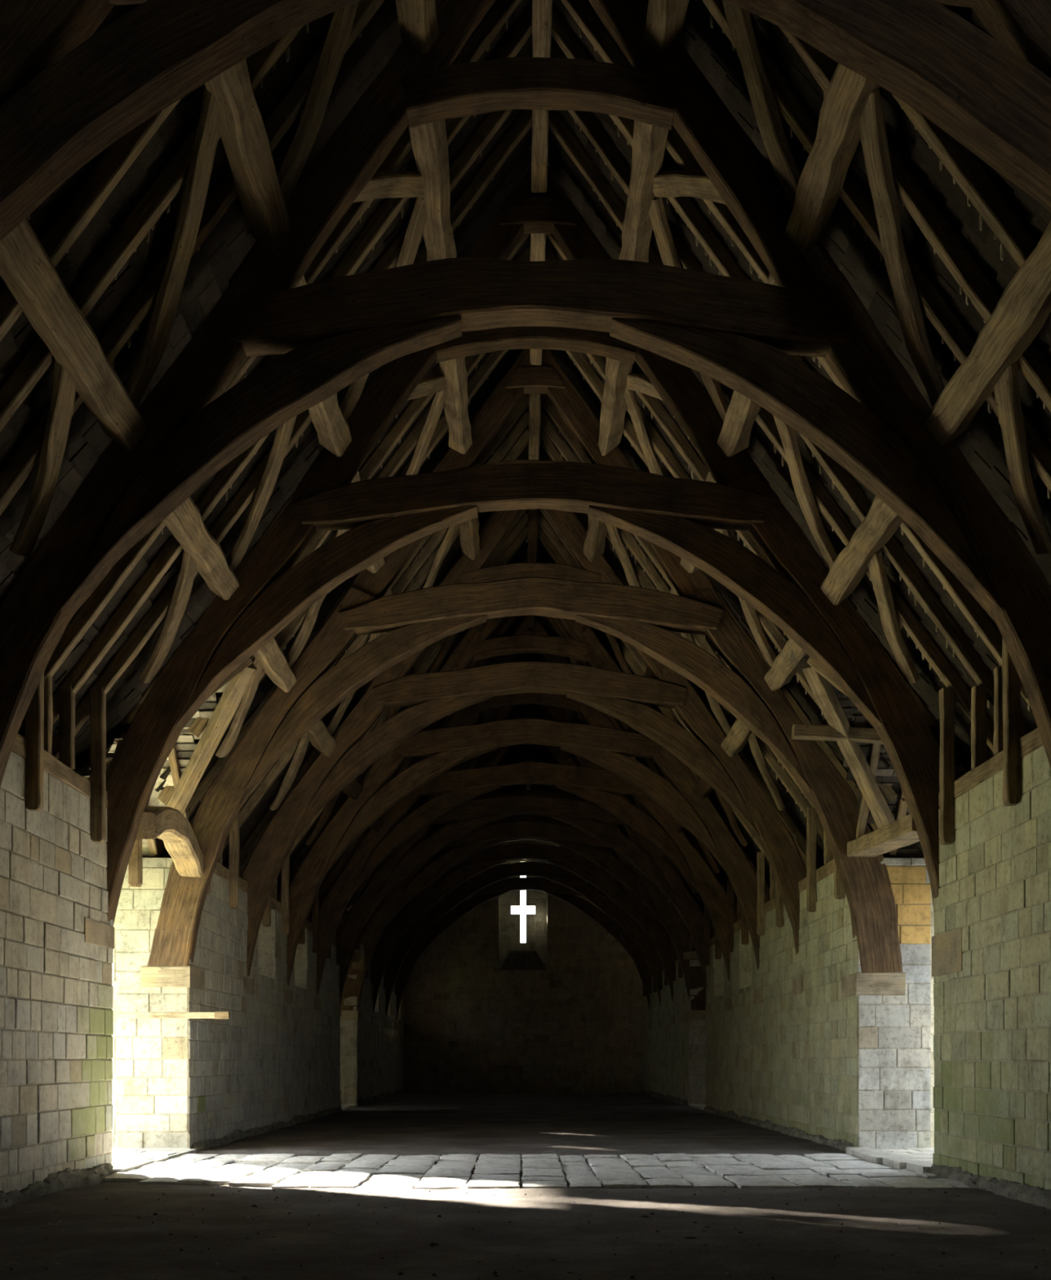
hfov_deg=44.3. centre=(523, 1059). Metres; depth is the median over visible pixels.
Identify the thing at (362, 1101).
baseboard
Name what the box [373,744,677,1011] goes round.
roof truss
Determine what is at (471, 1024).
wall
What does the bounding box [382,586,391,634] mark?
brace
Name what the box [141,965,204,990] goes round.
pad
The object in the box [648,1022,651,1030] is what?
pad
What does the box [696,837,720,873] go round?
brace
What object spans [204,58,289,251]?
brace
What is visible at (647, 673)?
brace
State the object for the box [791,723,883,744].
tie beam
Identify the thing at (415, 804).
brace
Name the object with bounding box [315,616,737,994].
roof truss
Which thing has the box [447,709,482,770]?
brace
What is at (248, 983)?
pad
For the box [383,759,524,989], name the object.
rafter
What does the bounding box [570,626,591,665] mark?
brace
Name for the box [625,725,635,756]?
brace
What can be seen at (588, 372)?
rafter
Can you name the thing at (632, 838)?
brace
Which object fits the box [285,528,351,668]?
brace
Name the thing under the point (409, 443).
rafter
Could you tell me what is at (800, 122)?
rafter
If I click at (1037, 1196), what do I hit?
baseboard
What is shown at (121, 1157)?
floor
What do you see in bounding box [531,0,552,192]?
ridge beam
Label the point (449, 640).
brace
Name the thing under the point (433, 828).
rafter
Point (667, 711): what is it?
brace
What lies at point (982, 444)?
ceiling
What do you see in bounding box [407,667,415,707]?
brace
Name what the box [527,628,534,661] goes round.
ridge beam
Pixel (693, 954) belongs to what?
beam
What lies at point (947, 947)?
pad
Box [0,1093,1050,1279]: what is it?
floor
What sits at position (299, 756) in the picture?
brace
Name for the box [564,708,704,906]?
rafter
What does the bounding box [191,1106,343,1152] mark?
baseboard
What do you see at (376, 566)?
purlin
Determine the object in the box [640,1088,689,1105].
baseboard
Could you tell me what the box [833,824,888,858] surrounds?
rafter
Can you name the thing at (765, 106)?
brace
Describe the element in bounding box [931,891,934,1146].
wall
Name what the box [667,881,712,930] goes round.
ceiling
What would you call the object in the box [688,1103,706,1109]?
floor
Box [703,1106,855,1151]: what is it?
baseboard
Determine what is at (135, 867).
post
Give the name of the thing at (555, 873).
roof truss
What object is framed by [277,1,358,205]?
brace
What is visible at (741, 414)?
brace
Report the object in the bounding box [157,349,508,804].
rafter
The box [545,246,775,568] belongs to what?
rafter
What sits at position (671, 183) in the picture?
brace
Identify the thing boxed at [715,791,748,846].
brace
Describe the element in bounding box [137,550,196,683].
brace
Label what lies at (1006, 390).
brace
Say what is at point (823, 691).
rafter
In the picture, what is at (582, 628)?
brace
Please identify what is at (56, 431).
brace
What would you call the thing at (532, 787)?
rafter
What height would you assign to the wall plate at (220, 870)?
0.212 m
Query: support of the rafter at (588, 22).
on the wall plate at (1032, 741)
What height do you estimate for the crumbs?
0.050 m
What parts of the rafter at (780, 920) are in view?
ashlar post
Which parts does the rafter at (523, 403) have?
ashlar post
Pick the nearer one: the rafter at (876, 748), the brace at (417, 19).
the brace at (417, 19)
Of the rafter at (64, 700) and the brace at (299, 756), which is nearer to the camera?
the rafter at (64, 700)
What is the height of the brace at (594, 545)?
0.341 m
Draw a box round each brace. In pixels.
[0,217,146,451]
[8,358,75,556]
[124,88,222,408]
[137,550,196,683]
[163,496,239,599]
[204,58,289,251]
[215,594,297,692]
[215,657,263,757]
[226,415,297,572]
[269,733,311,810]
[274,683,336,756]
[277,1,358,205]
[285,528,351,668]
[296,275,351,457]
[305,792,339,845]
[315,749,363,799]
[326,632,381,735]
[339,197,426,420]
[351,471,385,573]
[353,171,425,202]
[355,706,398,782]
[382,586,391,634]
[395,0,439,53]
[398,756,413,774]
[405,390,446,475]
[407,373,446,400]
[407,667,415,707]
[407,795,422,815]
[408,120,457,261]
[422,523,461,588]
[428,632,457,672]
[436,660,477,728]
[439,356,472,453]
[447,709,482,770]
[459,465,480,559]
[471,622,487,631]
[475,639,490,666]
[560,747,571,760]
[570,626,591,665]
[575,621,590,632]
[575,755,585,766]
[577,710,587,724]
[582,660,622,730]
[583,515,607,561]
[598,357,632,455]
[605,523,640,586]
[605,632,631,673]
[618,120,668,262]
[624,386,663,475]
[624,826,639,847]
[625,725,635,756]
[626,373,662,400]
[640,667,654,708]
[644,0,689,53]
[648,196,728,422]
[653,169,725,204]
[661,706,701,782]
[670,585,680,635]
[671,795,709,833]
[680,471,715,573]
[680,632,731,735]
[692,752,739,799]
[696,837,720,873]
[715,528,777,668]
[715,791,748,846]
[717,272,777,457]
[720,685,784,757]
[723,0,800,206]
[747,732,785,810]
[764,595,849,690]
[773,414,837,570]
[785,62,880,253]
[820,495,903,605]
[858,88,945,408]
[867,549,919,683]
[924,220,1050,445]
[994,360,1050,554]
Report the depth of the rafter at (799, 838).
22.09 m
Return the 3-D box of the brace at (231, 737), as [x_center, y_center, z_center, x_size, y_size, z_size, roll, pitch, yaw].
[-3.738,-4.713,17.209,0.276,1.169,1.426,0,0,-37]
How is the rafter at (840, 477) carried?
on the wall plate at (1032, 741)
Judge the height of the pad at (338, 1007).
0.277 m
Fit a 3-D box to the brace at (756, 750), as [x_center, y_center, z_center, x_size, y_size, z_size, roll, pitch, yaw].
[3.912,-4.713,20.949,0.253,1.185,1.405,0,0,35]
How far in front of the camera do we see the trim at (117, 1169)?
15.80 m
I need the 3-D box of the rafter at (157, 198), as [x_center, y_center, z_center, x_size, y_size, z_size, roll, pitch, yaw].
[-2.707,-6.353,9.551,5.722,7.579,0.150,0,0,0]
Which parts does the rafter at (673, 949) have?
ashlar post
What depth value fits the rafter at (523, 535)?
24.48 m
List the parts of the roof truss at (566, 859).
cruck blade, cruck blade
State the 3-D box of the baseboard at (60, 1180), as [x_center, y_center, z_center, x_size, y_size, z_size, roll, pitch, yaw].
[-4.530,1.193,8.700,0.191,0.253,11.400,0,0,0]
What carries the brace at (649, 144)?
attached to the roof truss at (383, 515)
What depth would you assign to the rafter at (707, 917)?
31.70 m
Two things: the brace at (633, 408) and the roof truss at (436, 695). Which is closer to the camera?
the brace at (633, 408)
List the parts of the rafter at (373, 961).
ashlar post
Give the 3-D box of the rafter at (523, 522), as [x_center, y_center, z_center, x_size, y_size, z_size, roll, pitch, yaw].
[-2.702,-6.351,23.930,5.718,7.586,0.132,0,0,0]
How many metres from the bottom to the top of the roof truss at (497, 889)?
8.599 m
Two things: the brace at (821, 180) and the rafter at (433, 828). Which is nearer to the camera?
the brace at (821, 180)
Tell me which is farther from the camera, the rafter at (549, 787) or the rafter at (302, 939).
the rafter at (549, 787)
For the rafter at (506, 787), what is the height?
7.583 m
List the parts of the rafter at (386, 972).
ashlar post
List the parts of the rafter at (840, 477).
ashlar post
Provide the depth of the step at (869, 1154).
15.78 m
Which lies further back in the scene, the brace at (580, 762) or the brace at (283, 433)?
the brace at (580, 762)
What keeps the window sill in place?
in the wall at (471, 1024)
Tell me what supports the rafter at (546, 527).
on the wall plate at (823, 872)
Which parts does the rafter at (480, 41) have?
ashlar post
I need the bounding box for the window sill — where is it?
[500,951,546,969]
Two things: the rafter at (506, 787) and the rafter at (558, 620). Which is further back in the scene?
the rafter at (506, 787)
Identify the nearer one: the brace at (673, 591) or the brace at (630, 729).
the brace at (673, 591)
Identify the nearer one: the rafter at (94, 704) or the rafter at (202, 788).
the rafter at (94, 704)
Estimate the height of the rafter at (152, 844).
2.236 m
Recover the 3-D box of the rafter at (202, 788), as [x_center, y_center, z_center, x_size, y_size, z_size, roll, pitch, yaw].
[-2.702,-6.255,18.396,5.707,7.780,0.152,0,0,0]
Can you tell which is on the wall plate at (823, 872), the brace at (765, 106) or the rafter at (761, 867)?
the rafter at (761, 867)
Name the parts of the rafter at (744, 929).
ashlar post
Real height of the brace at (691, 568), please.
0.380 m
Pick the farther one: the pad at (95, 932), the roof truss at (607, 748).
the roof truss at (607, 748)
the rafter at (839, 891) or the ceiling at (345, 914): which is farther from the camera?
the ceiling at (345, 914)
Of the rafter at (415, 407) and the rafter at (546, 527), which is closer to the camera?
the rafter at (415, 407)
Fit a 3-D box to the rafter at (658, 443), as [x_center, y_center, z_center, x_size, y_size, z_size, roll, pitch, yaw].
[2.363,-7.154,16.762,4.306,5.961,0.140,0,0,0]
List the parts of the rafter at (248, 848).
ashlar post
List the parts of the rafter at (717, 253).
ashlar post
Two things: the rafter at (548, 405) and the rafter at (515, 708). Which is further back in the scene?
the rafter at (515, 708)
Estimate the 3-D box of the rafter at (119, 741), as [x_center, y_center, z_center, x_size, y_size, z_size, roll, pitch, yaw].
[-4.626,-3.948,15.136,0.112,2.228,1.813,0,0,0]
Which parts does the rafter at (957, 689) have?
ashlar post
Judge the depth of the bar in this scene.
17.31 m
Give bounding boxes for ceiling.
[0,0,533,888]
[71,681,229,857]
[335,880,371,931]
[531,0,1050,899]
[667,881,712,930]
[790,649,973,857]
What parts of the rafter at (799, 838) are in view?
ashlar post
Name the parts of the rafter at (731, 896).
ashlar post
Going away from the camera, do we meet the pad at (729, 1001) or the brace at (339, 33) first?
the brace at (339, 33)
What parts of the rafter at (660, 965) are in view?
ashlar post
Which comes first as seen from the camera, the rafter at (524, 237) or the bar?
the rafter at (524, 237)
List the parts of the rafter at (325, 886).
ashlar post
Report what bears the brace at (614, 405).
attached to the roof truss at (646, 619)
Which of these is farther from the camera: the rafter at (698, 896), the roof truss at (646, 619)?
the rafter at (698, 896)
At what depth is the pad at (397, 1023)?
46.70 m
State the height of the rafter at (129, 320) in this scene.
7.820 m
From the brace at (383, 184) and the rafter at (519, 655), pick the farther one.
the rafter at (519, 655)
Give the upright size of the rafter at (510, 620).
7.794 m
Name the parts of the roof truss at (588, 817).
cruck blade, cruck blade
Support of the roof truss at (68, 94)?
on the wall at (856, 1069)
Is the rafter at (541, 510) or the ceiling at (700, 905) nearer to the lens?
the rafter at (541, 510)
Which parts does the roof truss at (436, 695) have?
cruck blade, cruck blade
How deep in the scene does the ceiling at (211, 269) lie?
11.01 m
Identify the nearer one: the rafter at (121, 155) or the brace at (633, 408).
the rafter at (121, 155)
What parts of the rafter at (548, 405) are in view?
ashlar post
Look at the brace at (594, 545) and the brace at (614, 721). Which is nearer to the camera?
the brace at (594, 545)
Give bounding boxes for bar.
[113,1011,230,1018]
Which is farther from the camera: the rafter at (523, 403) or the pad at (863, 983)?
the rafter at (523, 403)
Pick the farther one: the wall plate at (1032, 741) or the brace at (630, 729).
the brace at (630, 729)
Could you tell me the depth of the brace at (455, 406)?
16.45 m
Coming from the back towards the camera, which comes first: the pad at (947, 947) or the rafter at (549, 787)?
the rafter at (549, 787)
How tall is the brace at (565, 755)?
0.340 m
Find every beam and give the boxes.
[136,806,204,877]
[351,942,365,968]
[525,784,531,790]
[526,704,533,715]
[527,508,537,562]
[527,615,535,628]
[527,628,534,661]
[528,364,541,460]
[529,192,546,365]
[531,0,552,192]
[683,950,698,959]
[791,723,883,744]
[847,814,919,857]
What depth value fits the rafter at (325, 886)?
29.26 m
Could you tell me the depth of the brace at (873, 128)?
9.84 m
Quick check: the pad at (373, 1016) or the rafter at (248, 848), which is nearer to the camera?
the rafter at (248, 848)
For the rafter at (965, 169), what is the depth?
8.89 m
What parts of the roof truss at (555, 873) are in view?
cruck blade, cruck blade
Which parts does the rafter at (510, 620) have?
ashlar post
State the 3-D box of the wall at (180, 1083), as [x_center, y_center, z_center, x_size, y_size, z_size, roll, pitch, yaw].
[-5.088,-0.680,24.150,1.025,4.200,50.700,0,0,0]
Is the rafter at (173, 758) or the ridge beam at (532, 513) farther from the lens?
the ridge beam at (532, 513)
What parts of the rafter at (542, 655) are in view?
ashlar post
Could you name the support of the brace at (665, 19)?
attached to the roof truss at (330, 334)
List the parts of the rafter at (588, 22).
ashlar post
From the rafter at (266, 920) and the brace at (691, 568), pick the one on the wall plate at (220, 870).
the rafter at (266, 920)
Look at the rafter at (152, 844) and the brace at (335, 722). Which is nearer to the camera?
the rafter at (152, 844)
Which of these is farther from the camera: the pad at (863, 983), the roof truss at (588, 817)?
the roof truss at (588, 817)
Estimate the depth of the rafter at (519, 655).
31.09 m
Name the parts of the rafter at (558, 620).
ashlar post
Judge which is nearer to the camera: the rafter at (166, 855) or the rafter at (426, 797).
the rafter at (166, 855)
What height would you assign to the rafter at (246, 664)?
2.023 m
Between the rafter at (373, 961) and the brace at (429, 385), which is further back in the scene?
the rafter at (373, 961)
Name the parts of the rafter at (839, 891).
ashlar post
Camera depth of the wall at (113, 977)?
17.71 m
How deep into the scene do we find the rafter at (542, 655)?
31.06 m
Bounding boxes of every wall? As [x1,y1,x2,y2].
[0,751,404,1192]
[111,915,115,1147]
[403,840,643,1093]
[642,745,1050,1190]
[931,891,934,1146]
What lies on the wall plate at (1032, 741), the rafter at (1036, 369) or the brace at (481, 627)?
the rafter at (1036, 369)
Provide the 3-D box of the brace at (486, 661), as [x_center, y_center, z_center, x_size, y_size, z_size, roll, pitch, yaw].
[-0.861,-8.438,26.945,0.349,0.349,3.389,0,0,0]
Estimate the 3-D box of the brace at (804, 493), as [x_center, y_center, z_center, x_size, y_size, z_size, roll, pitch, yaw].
[2.908,-6.106,13.515,0.319,1.609,2.013,0,0,34]
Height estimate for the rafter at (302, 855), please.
7.576 m
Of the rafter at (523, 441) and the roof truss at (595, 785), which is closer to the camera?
the rafter at (523, 441)
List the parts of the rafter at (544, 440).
ashlar post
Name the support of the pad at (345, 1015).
attached to the wall at (180, 1083)
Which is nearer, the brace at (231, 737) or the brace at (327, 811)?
the brace at (231, 737)
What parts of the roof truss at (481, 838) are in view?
cruck blade, cruck blade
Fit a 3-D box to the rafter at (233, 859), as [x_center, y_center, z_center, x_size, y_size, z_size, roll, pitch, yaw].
[-2.701,-6.250,20.179,5.719,7.766,0.153,0,0,0]
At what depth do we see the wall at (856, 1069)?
17.70 m
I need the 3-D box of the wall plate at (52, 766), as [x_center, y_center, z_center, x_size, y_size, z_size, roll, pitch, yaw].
[-4.699,-2.877,8.961,0.257,0.213,10.931,0,0,0]
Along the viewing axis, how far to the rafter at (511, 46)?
12.45 m
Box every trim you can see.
[113,1148,196,1173]
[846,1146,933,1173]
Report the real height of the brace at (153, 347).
1.627 m
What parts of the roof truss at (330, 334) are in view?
cruck blade, cruck blade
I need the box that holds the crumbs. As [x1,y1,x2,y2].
[0,1188,1050,1279]
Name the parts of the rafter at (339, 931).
ashlar post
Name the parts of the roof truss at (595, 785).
cruck blade, cruck blade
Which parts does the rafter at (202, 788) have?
ashlar post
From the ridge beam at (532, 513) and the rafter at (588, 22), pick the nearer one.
the rafter at (588, 22)
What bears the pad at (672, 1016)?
attached to the wall at (856, 1069)
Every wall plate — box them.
[11,733,108,808]
[213,862,337,946]
[642,960,678,986]
[710,858,835,946]
[938,727,1044,807]
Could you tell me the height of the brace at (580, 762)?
1.636 m
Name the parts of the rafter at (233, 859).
ashlar post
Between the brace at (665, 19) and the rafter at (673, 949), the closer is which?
the brace at (665, 19)
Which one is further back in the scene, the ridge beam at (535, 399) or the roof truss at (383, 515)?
the ridge beam at (535, 399)
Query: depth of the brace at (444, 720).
28.22 m
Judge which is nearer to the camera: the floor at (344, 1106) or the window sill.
the floor at (344, 1106)
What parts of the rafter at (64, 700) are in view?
ashlar post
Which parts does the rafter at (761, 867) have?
ashlar post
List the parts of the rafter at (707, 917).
ashlar post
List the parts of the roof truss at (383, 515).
cruck blade, cruck blade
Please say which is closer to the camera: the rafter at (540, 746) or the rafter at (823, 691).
the rafter at (823, 691)
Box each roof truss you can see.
[0,0,1050,241]
[0,0,1050,787]
[106,167,958,924]
[146,348,902,972]
[240,508,807,976]
[286,552,769,986]
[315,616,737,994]
[335,705,712,1004]
[340,704,706,1010]
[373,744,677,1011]
[385,784,664,1017]
[395,787,650,1019]
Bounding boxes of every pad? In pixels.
[82,917,115,949]
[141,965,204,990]
[242,976,254,995]
[334,1004,341,1016]
[340,1010,361,1021]
[372,1014,375,1024]
[384,1018,387,1027]
[395,1022,398,1030]
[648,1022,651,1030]
[658,1018,662,1027]
[671,1014,674,1024]
[684,1010,706,1021]
[725,997,733,1011]
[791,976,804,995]
[841,972,906,997]
[931,928,964,977]
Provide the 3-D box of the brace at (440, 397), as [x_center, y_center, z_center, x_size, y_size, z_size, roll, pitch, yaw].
[-1.468,-7.723,16.953,0.319,1.640,2.072,0,0,-34]
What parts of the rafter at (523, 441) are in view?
ashlar post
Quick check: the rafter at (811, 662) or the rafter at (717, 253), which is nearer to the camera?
the rafter at (717, 253)
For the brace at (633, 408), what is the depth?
16.58 m
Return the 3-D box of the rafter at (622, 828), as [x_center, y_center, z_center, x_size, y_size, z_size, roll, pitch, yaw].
[2.934,-6.353,36.406,5.444,7.580,0.135,0,0,0]
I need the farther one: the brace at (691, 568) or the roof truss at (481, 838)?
the roof truss at (481, 838)
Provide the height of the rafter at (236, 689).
2.025 m
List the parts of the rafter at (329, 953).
ashlar post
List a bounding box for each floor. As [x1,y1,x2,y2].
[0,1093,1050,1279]
[111,1147,190,1173]
[340,1103,358,1110]
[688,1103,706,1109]
[875,1146,934,1163]
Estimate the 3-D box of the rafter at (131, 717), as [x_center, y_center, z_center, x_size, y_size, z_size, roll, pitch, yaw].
[-2.308,-6.888,14.959,4.925,6.516,0.151,0,0,0]
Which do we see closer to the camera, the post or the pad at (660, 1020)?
the post
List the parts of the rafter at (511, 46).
ashlar post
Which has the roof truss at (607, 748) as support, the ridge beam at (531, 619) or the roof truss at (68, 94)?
the ridge beam at (531, 619)
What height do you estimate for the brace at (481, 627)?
0.346 m
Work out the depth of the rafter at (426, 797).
32.90 m
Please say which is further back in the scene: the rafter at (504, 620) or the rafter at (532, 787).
the rafter at (532, 787)
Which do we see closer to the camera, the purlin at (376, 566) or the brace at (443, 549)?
the purlin at (376, 566)
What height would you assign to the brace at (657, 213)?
1.640 m
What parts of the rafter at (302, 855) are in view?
ashlar post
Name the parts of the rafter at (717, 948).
ashlar post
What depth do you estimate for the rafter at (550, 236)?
15.50 m
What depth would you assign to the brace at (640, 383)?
15.62 m
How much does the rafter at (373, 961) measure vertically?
7.842 m
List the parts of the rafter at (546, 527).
ashlar post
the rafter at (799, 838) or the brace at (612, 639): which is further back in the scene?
the brace at (612, 639)
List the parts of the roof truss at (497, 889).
cruck blade, cruck blade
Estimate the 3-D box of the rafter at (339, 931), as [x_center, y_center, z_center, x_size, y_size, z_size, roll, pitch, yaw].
[-2.701,-6.240,31.727,5.715,7.801,0.128,0,0,0]
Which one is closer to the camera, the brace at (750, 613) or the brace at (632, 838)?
the brace at (750, 613)
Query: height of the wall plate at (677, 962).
0.209 m
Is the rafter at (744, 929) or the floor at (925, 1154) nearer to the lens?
the floor at (925, 1154)
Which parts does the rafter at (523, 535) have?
ashlar post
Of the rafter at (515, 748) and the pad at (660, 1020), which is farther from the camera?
the pad at (660, 1020)
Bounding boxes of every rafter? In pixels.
[0,0,391,515]
[0,22,309,431]
[0,98,181,342]
[22,109,513,768]
[25,0,521,811]
[44,8,532,754]
[51,109,532,843]
[85,657,253,781]
[114,492,295,743]
[114,739,122,752]
[146,804,158,854]
[152,573,358,894]
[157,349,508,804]
[157,662,257,839]
[162,814,195,857]
[168,744,189,822]
[187,353,485,737]
[217,393,528,864]
[222,429,528,875]
[226,511,495,869]
[228,411,529,908]
[238,841,271,926]
[271,513,528,900]
[276,551,527,896]
[276,862,305,944]
[280,526,528,935]
[292,247,530,567]
[306,616,509,920]
[308,855,352,958]
[309,615,527,912]
[311,615,518,952]
[336,653,527,964]
[344,707,494,911]
[370,745,513,983]
[377,233,530,443]
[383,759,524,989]
[424,704,525,839]
[425,784,525,919]
[431,744,519,862]
[438,760,525,882]
[468,653,522,724]
[480,704,519,758]
[483,509,528,568]
[530,784,626,918]
[532,760,615,883]
[533,704,689,935]
[533,759,662,989]
[534,653,710,965]
[535,615,737,905]
[537,512,775,900]
[537,525,769,935]
[537,551,770,888]
[537,744,671,940]
[538,508,582,568]
[538,653,715,937]
[539,429,823,875]
[541,393,833,865]
[541,411,817,911]
[544,745,675,981]
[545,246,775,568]
[545,616,734,952]
[546,233,688,439]
[548,110,994,844]
[551,9,1031,755]
[552,617,741,920]
[560,0,1022,806]
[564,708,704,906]
[566,351,897,803]
[568,110,1031,768]
[571,511,824,869]
[586,353,868,727]
[684,831,737,959]
[696,0,1050,498]
[713,584,878,898]
[734,839,769,944]
[764,480,938,725]
[775,836,806,927]
[779,26,1050,412]
[802,663,895,828]
[807,657,960,770]
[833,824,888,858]
[856,743,881,838]
[888,789,907,854]
[892,93,1050,318]
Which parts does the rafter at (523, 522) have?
ashlar post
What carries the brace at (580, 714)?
attached to the roof truss at (588, 817)
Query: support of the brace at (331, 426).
attached to the roof truss at (330, 334)
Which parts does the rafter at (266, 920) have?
ashlar post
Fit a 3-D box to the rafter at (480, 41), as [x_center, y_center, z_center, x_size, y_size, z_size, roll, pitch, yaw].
[-2.702,-6.224,11.947,5.713,7.833,0.149,0,0,0]
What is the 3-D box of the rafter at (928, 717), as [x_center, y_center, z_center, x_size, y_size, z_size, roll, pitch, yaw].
[2.568,-6.865,14.931,4.722,6.550,0.158,0,0,0]
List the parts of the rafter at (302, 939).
ashlar post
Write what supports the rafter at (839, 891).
on the wall plate at (823, 872)
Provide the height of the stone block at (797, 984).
0.277 m
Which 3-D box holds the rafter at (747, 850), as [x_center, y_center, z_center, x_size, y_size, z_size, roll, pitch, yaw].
[2.933,-6.350,25.748,5.446,7.576,0.138,0,0,0]
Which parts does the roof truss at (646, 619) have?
cruck blade, cruck blade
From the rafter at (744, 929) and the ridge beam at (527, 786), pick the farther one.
the ridge beam at (527, 786)
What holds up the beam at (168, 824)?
attached to the roof truss at (383, 515)
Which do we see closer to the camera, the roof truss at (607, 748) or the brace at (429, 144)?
the brace at (429, 144)
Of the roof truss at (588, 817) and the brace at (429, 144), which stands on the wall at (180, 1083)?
the roof truss at (588, 817)
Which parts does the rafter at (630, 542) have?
ashlar post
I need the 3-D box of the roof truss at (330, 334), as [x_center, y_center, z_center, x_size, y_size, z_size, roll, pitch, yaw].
[0.026,-5.666,10.726,10.384,8.599,0.312,0,0,0]
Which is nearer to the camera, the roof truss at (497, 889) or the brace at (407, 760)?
the brace at (407, 760)
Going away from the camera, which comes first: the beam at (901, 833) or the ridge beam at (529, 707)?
the beam at (901, 833)
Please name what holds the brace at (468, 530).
attached to the roof truss at (646, 619)
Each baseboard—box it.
[0,1163,113,1208]
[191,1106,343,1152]
[357,1088,406,1106]
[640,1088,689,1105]
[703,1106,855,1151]
[925,1163,1050,1208]
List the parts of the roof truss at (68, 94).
cruck blade, cruck blade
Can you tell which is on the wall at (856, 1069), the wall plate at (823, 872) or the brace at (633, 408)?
the wall plate at (823, 872)
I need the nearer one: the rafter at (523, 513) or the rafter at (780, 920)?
the rafter at (780, 920)
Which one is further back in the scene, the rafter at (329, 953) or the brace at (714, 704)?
the rafter at (329, 953)
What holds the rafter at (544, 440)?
on the wall plate at (823, 872)
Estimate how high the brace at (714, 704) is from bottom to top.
1.633 m
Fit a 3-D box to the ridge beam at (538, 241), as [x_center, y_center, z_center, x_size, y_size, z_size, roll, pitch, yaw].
[0.175,-9.691,16.032,0.186,0.319,3.346,0,0,0]
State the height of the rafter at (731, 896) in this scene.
7.790 m
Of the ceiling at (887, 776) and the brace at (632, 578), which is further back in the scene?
the brace at (632, 578)
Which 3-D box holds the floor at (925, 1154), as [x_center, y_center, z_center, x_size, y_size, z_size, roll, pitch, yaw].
[6.239,1.337,16.180,3.403,0.265,3.508,0,0,0]
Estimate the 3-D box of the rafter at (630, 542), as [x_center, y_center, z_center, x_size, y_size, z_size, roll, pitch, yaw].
[2.932,-6.234,20.226,5.444,7.820,0.151,0,0,0]
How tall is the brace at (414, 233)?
1.645 m
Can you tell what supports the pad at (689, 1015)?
attached to the wall at (856, 1069)
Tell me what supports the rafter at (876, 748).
on the wall plate at (823, 872)
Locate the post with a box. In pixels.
[127,839,142,887]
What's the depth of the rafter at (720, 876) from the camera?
29.28 m
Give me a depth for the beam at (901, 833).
15.76 m
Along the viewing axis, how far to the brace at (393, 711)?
24.00 m
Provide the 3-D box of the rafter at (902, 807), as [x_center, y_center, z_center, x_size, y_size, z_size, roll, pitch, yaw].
[5.120,-3.954,17.007,0.120,2.234,1.810,0,0,0]
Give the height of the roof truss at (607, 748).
8.600 m
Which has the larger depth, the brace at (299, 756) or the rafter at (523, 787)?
the rafter at (523, 787)
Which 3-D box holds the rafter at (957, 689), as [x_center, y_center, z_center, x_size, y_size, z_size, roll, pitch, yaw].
[2.933,-6.221,13.767,5.448,7.834,0.149,0,0,0]
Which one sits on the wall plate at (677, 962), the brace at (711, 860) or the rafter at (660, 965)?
the rafter at (660, 965)
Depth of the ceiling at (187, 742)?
16.78 m
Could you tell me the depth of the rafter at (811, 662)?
15.77 m
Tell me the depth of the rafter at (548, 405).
19.53 m
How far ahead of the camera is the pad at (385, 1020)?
43.09 m
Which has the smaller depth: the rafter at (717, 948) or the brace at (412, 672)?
the brace at (412, 672)
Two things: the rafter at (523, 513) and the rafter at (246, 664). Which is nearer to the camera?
the rafter at (246, 664)
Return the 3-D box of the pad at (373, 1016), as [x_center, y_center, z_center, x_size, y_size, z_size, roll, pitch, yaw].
[-4.905,-1.234,39.539,0.671,0.275,0.853,0,0,0]
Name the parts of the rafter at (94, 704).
ashlar post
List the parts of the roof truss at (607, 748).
cruck blade, cruck blade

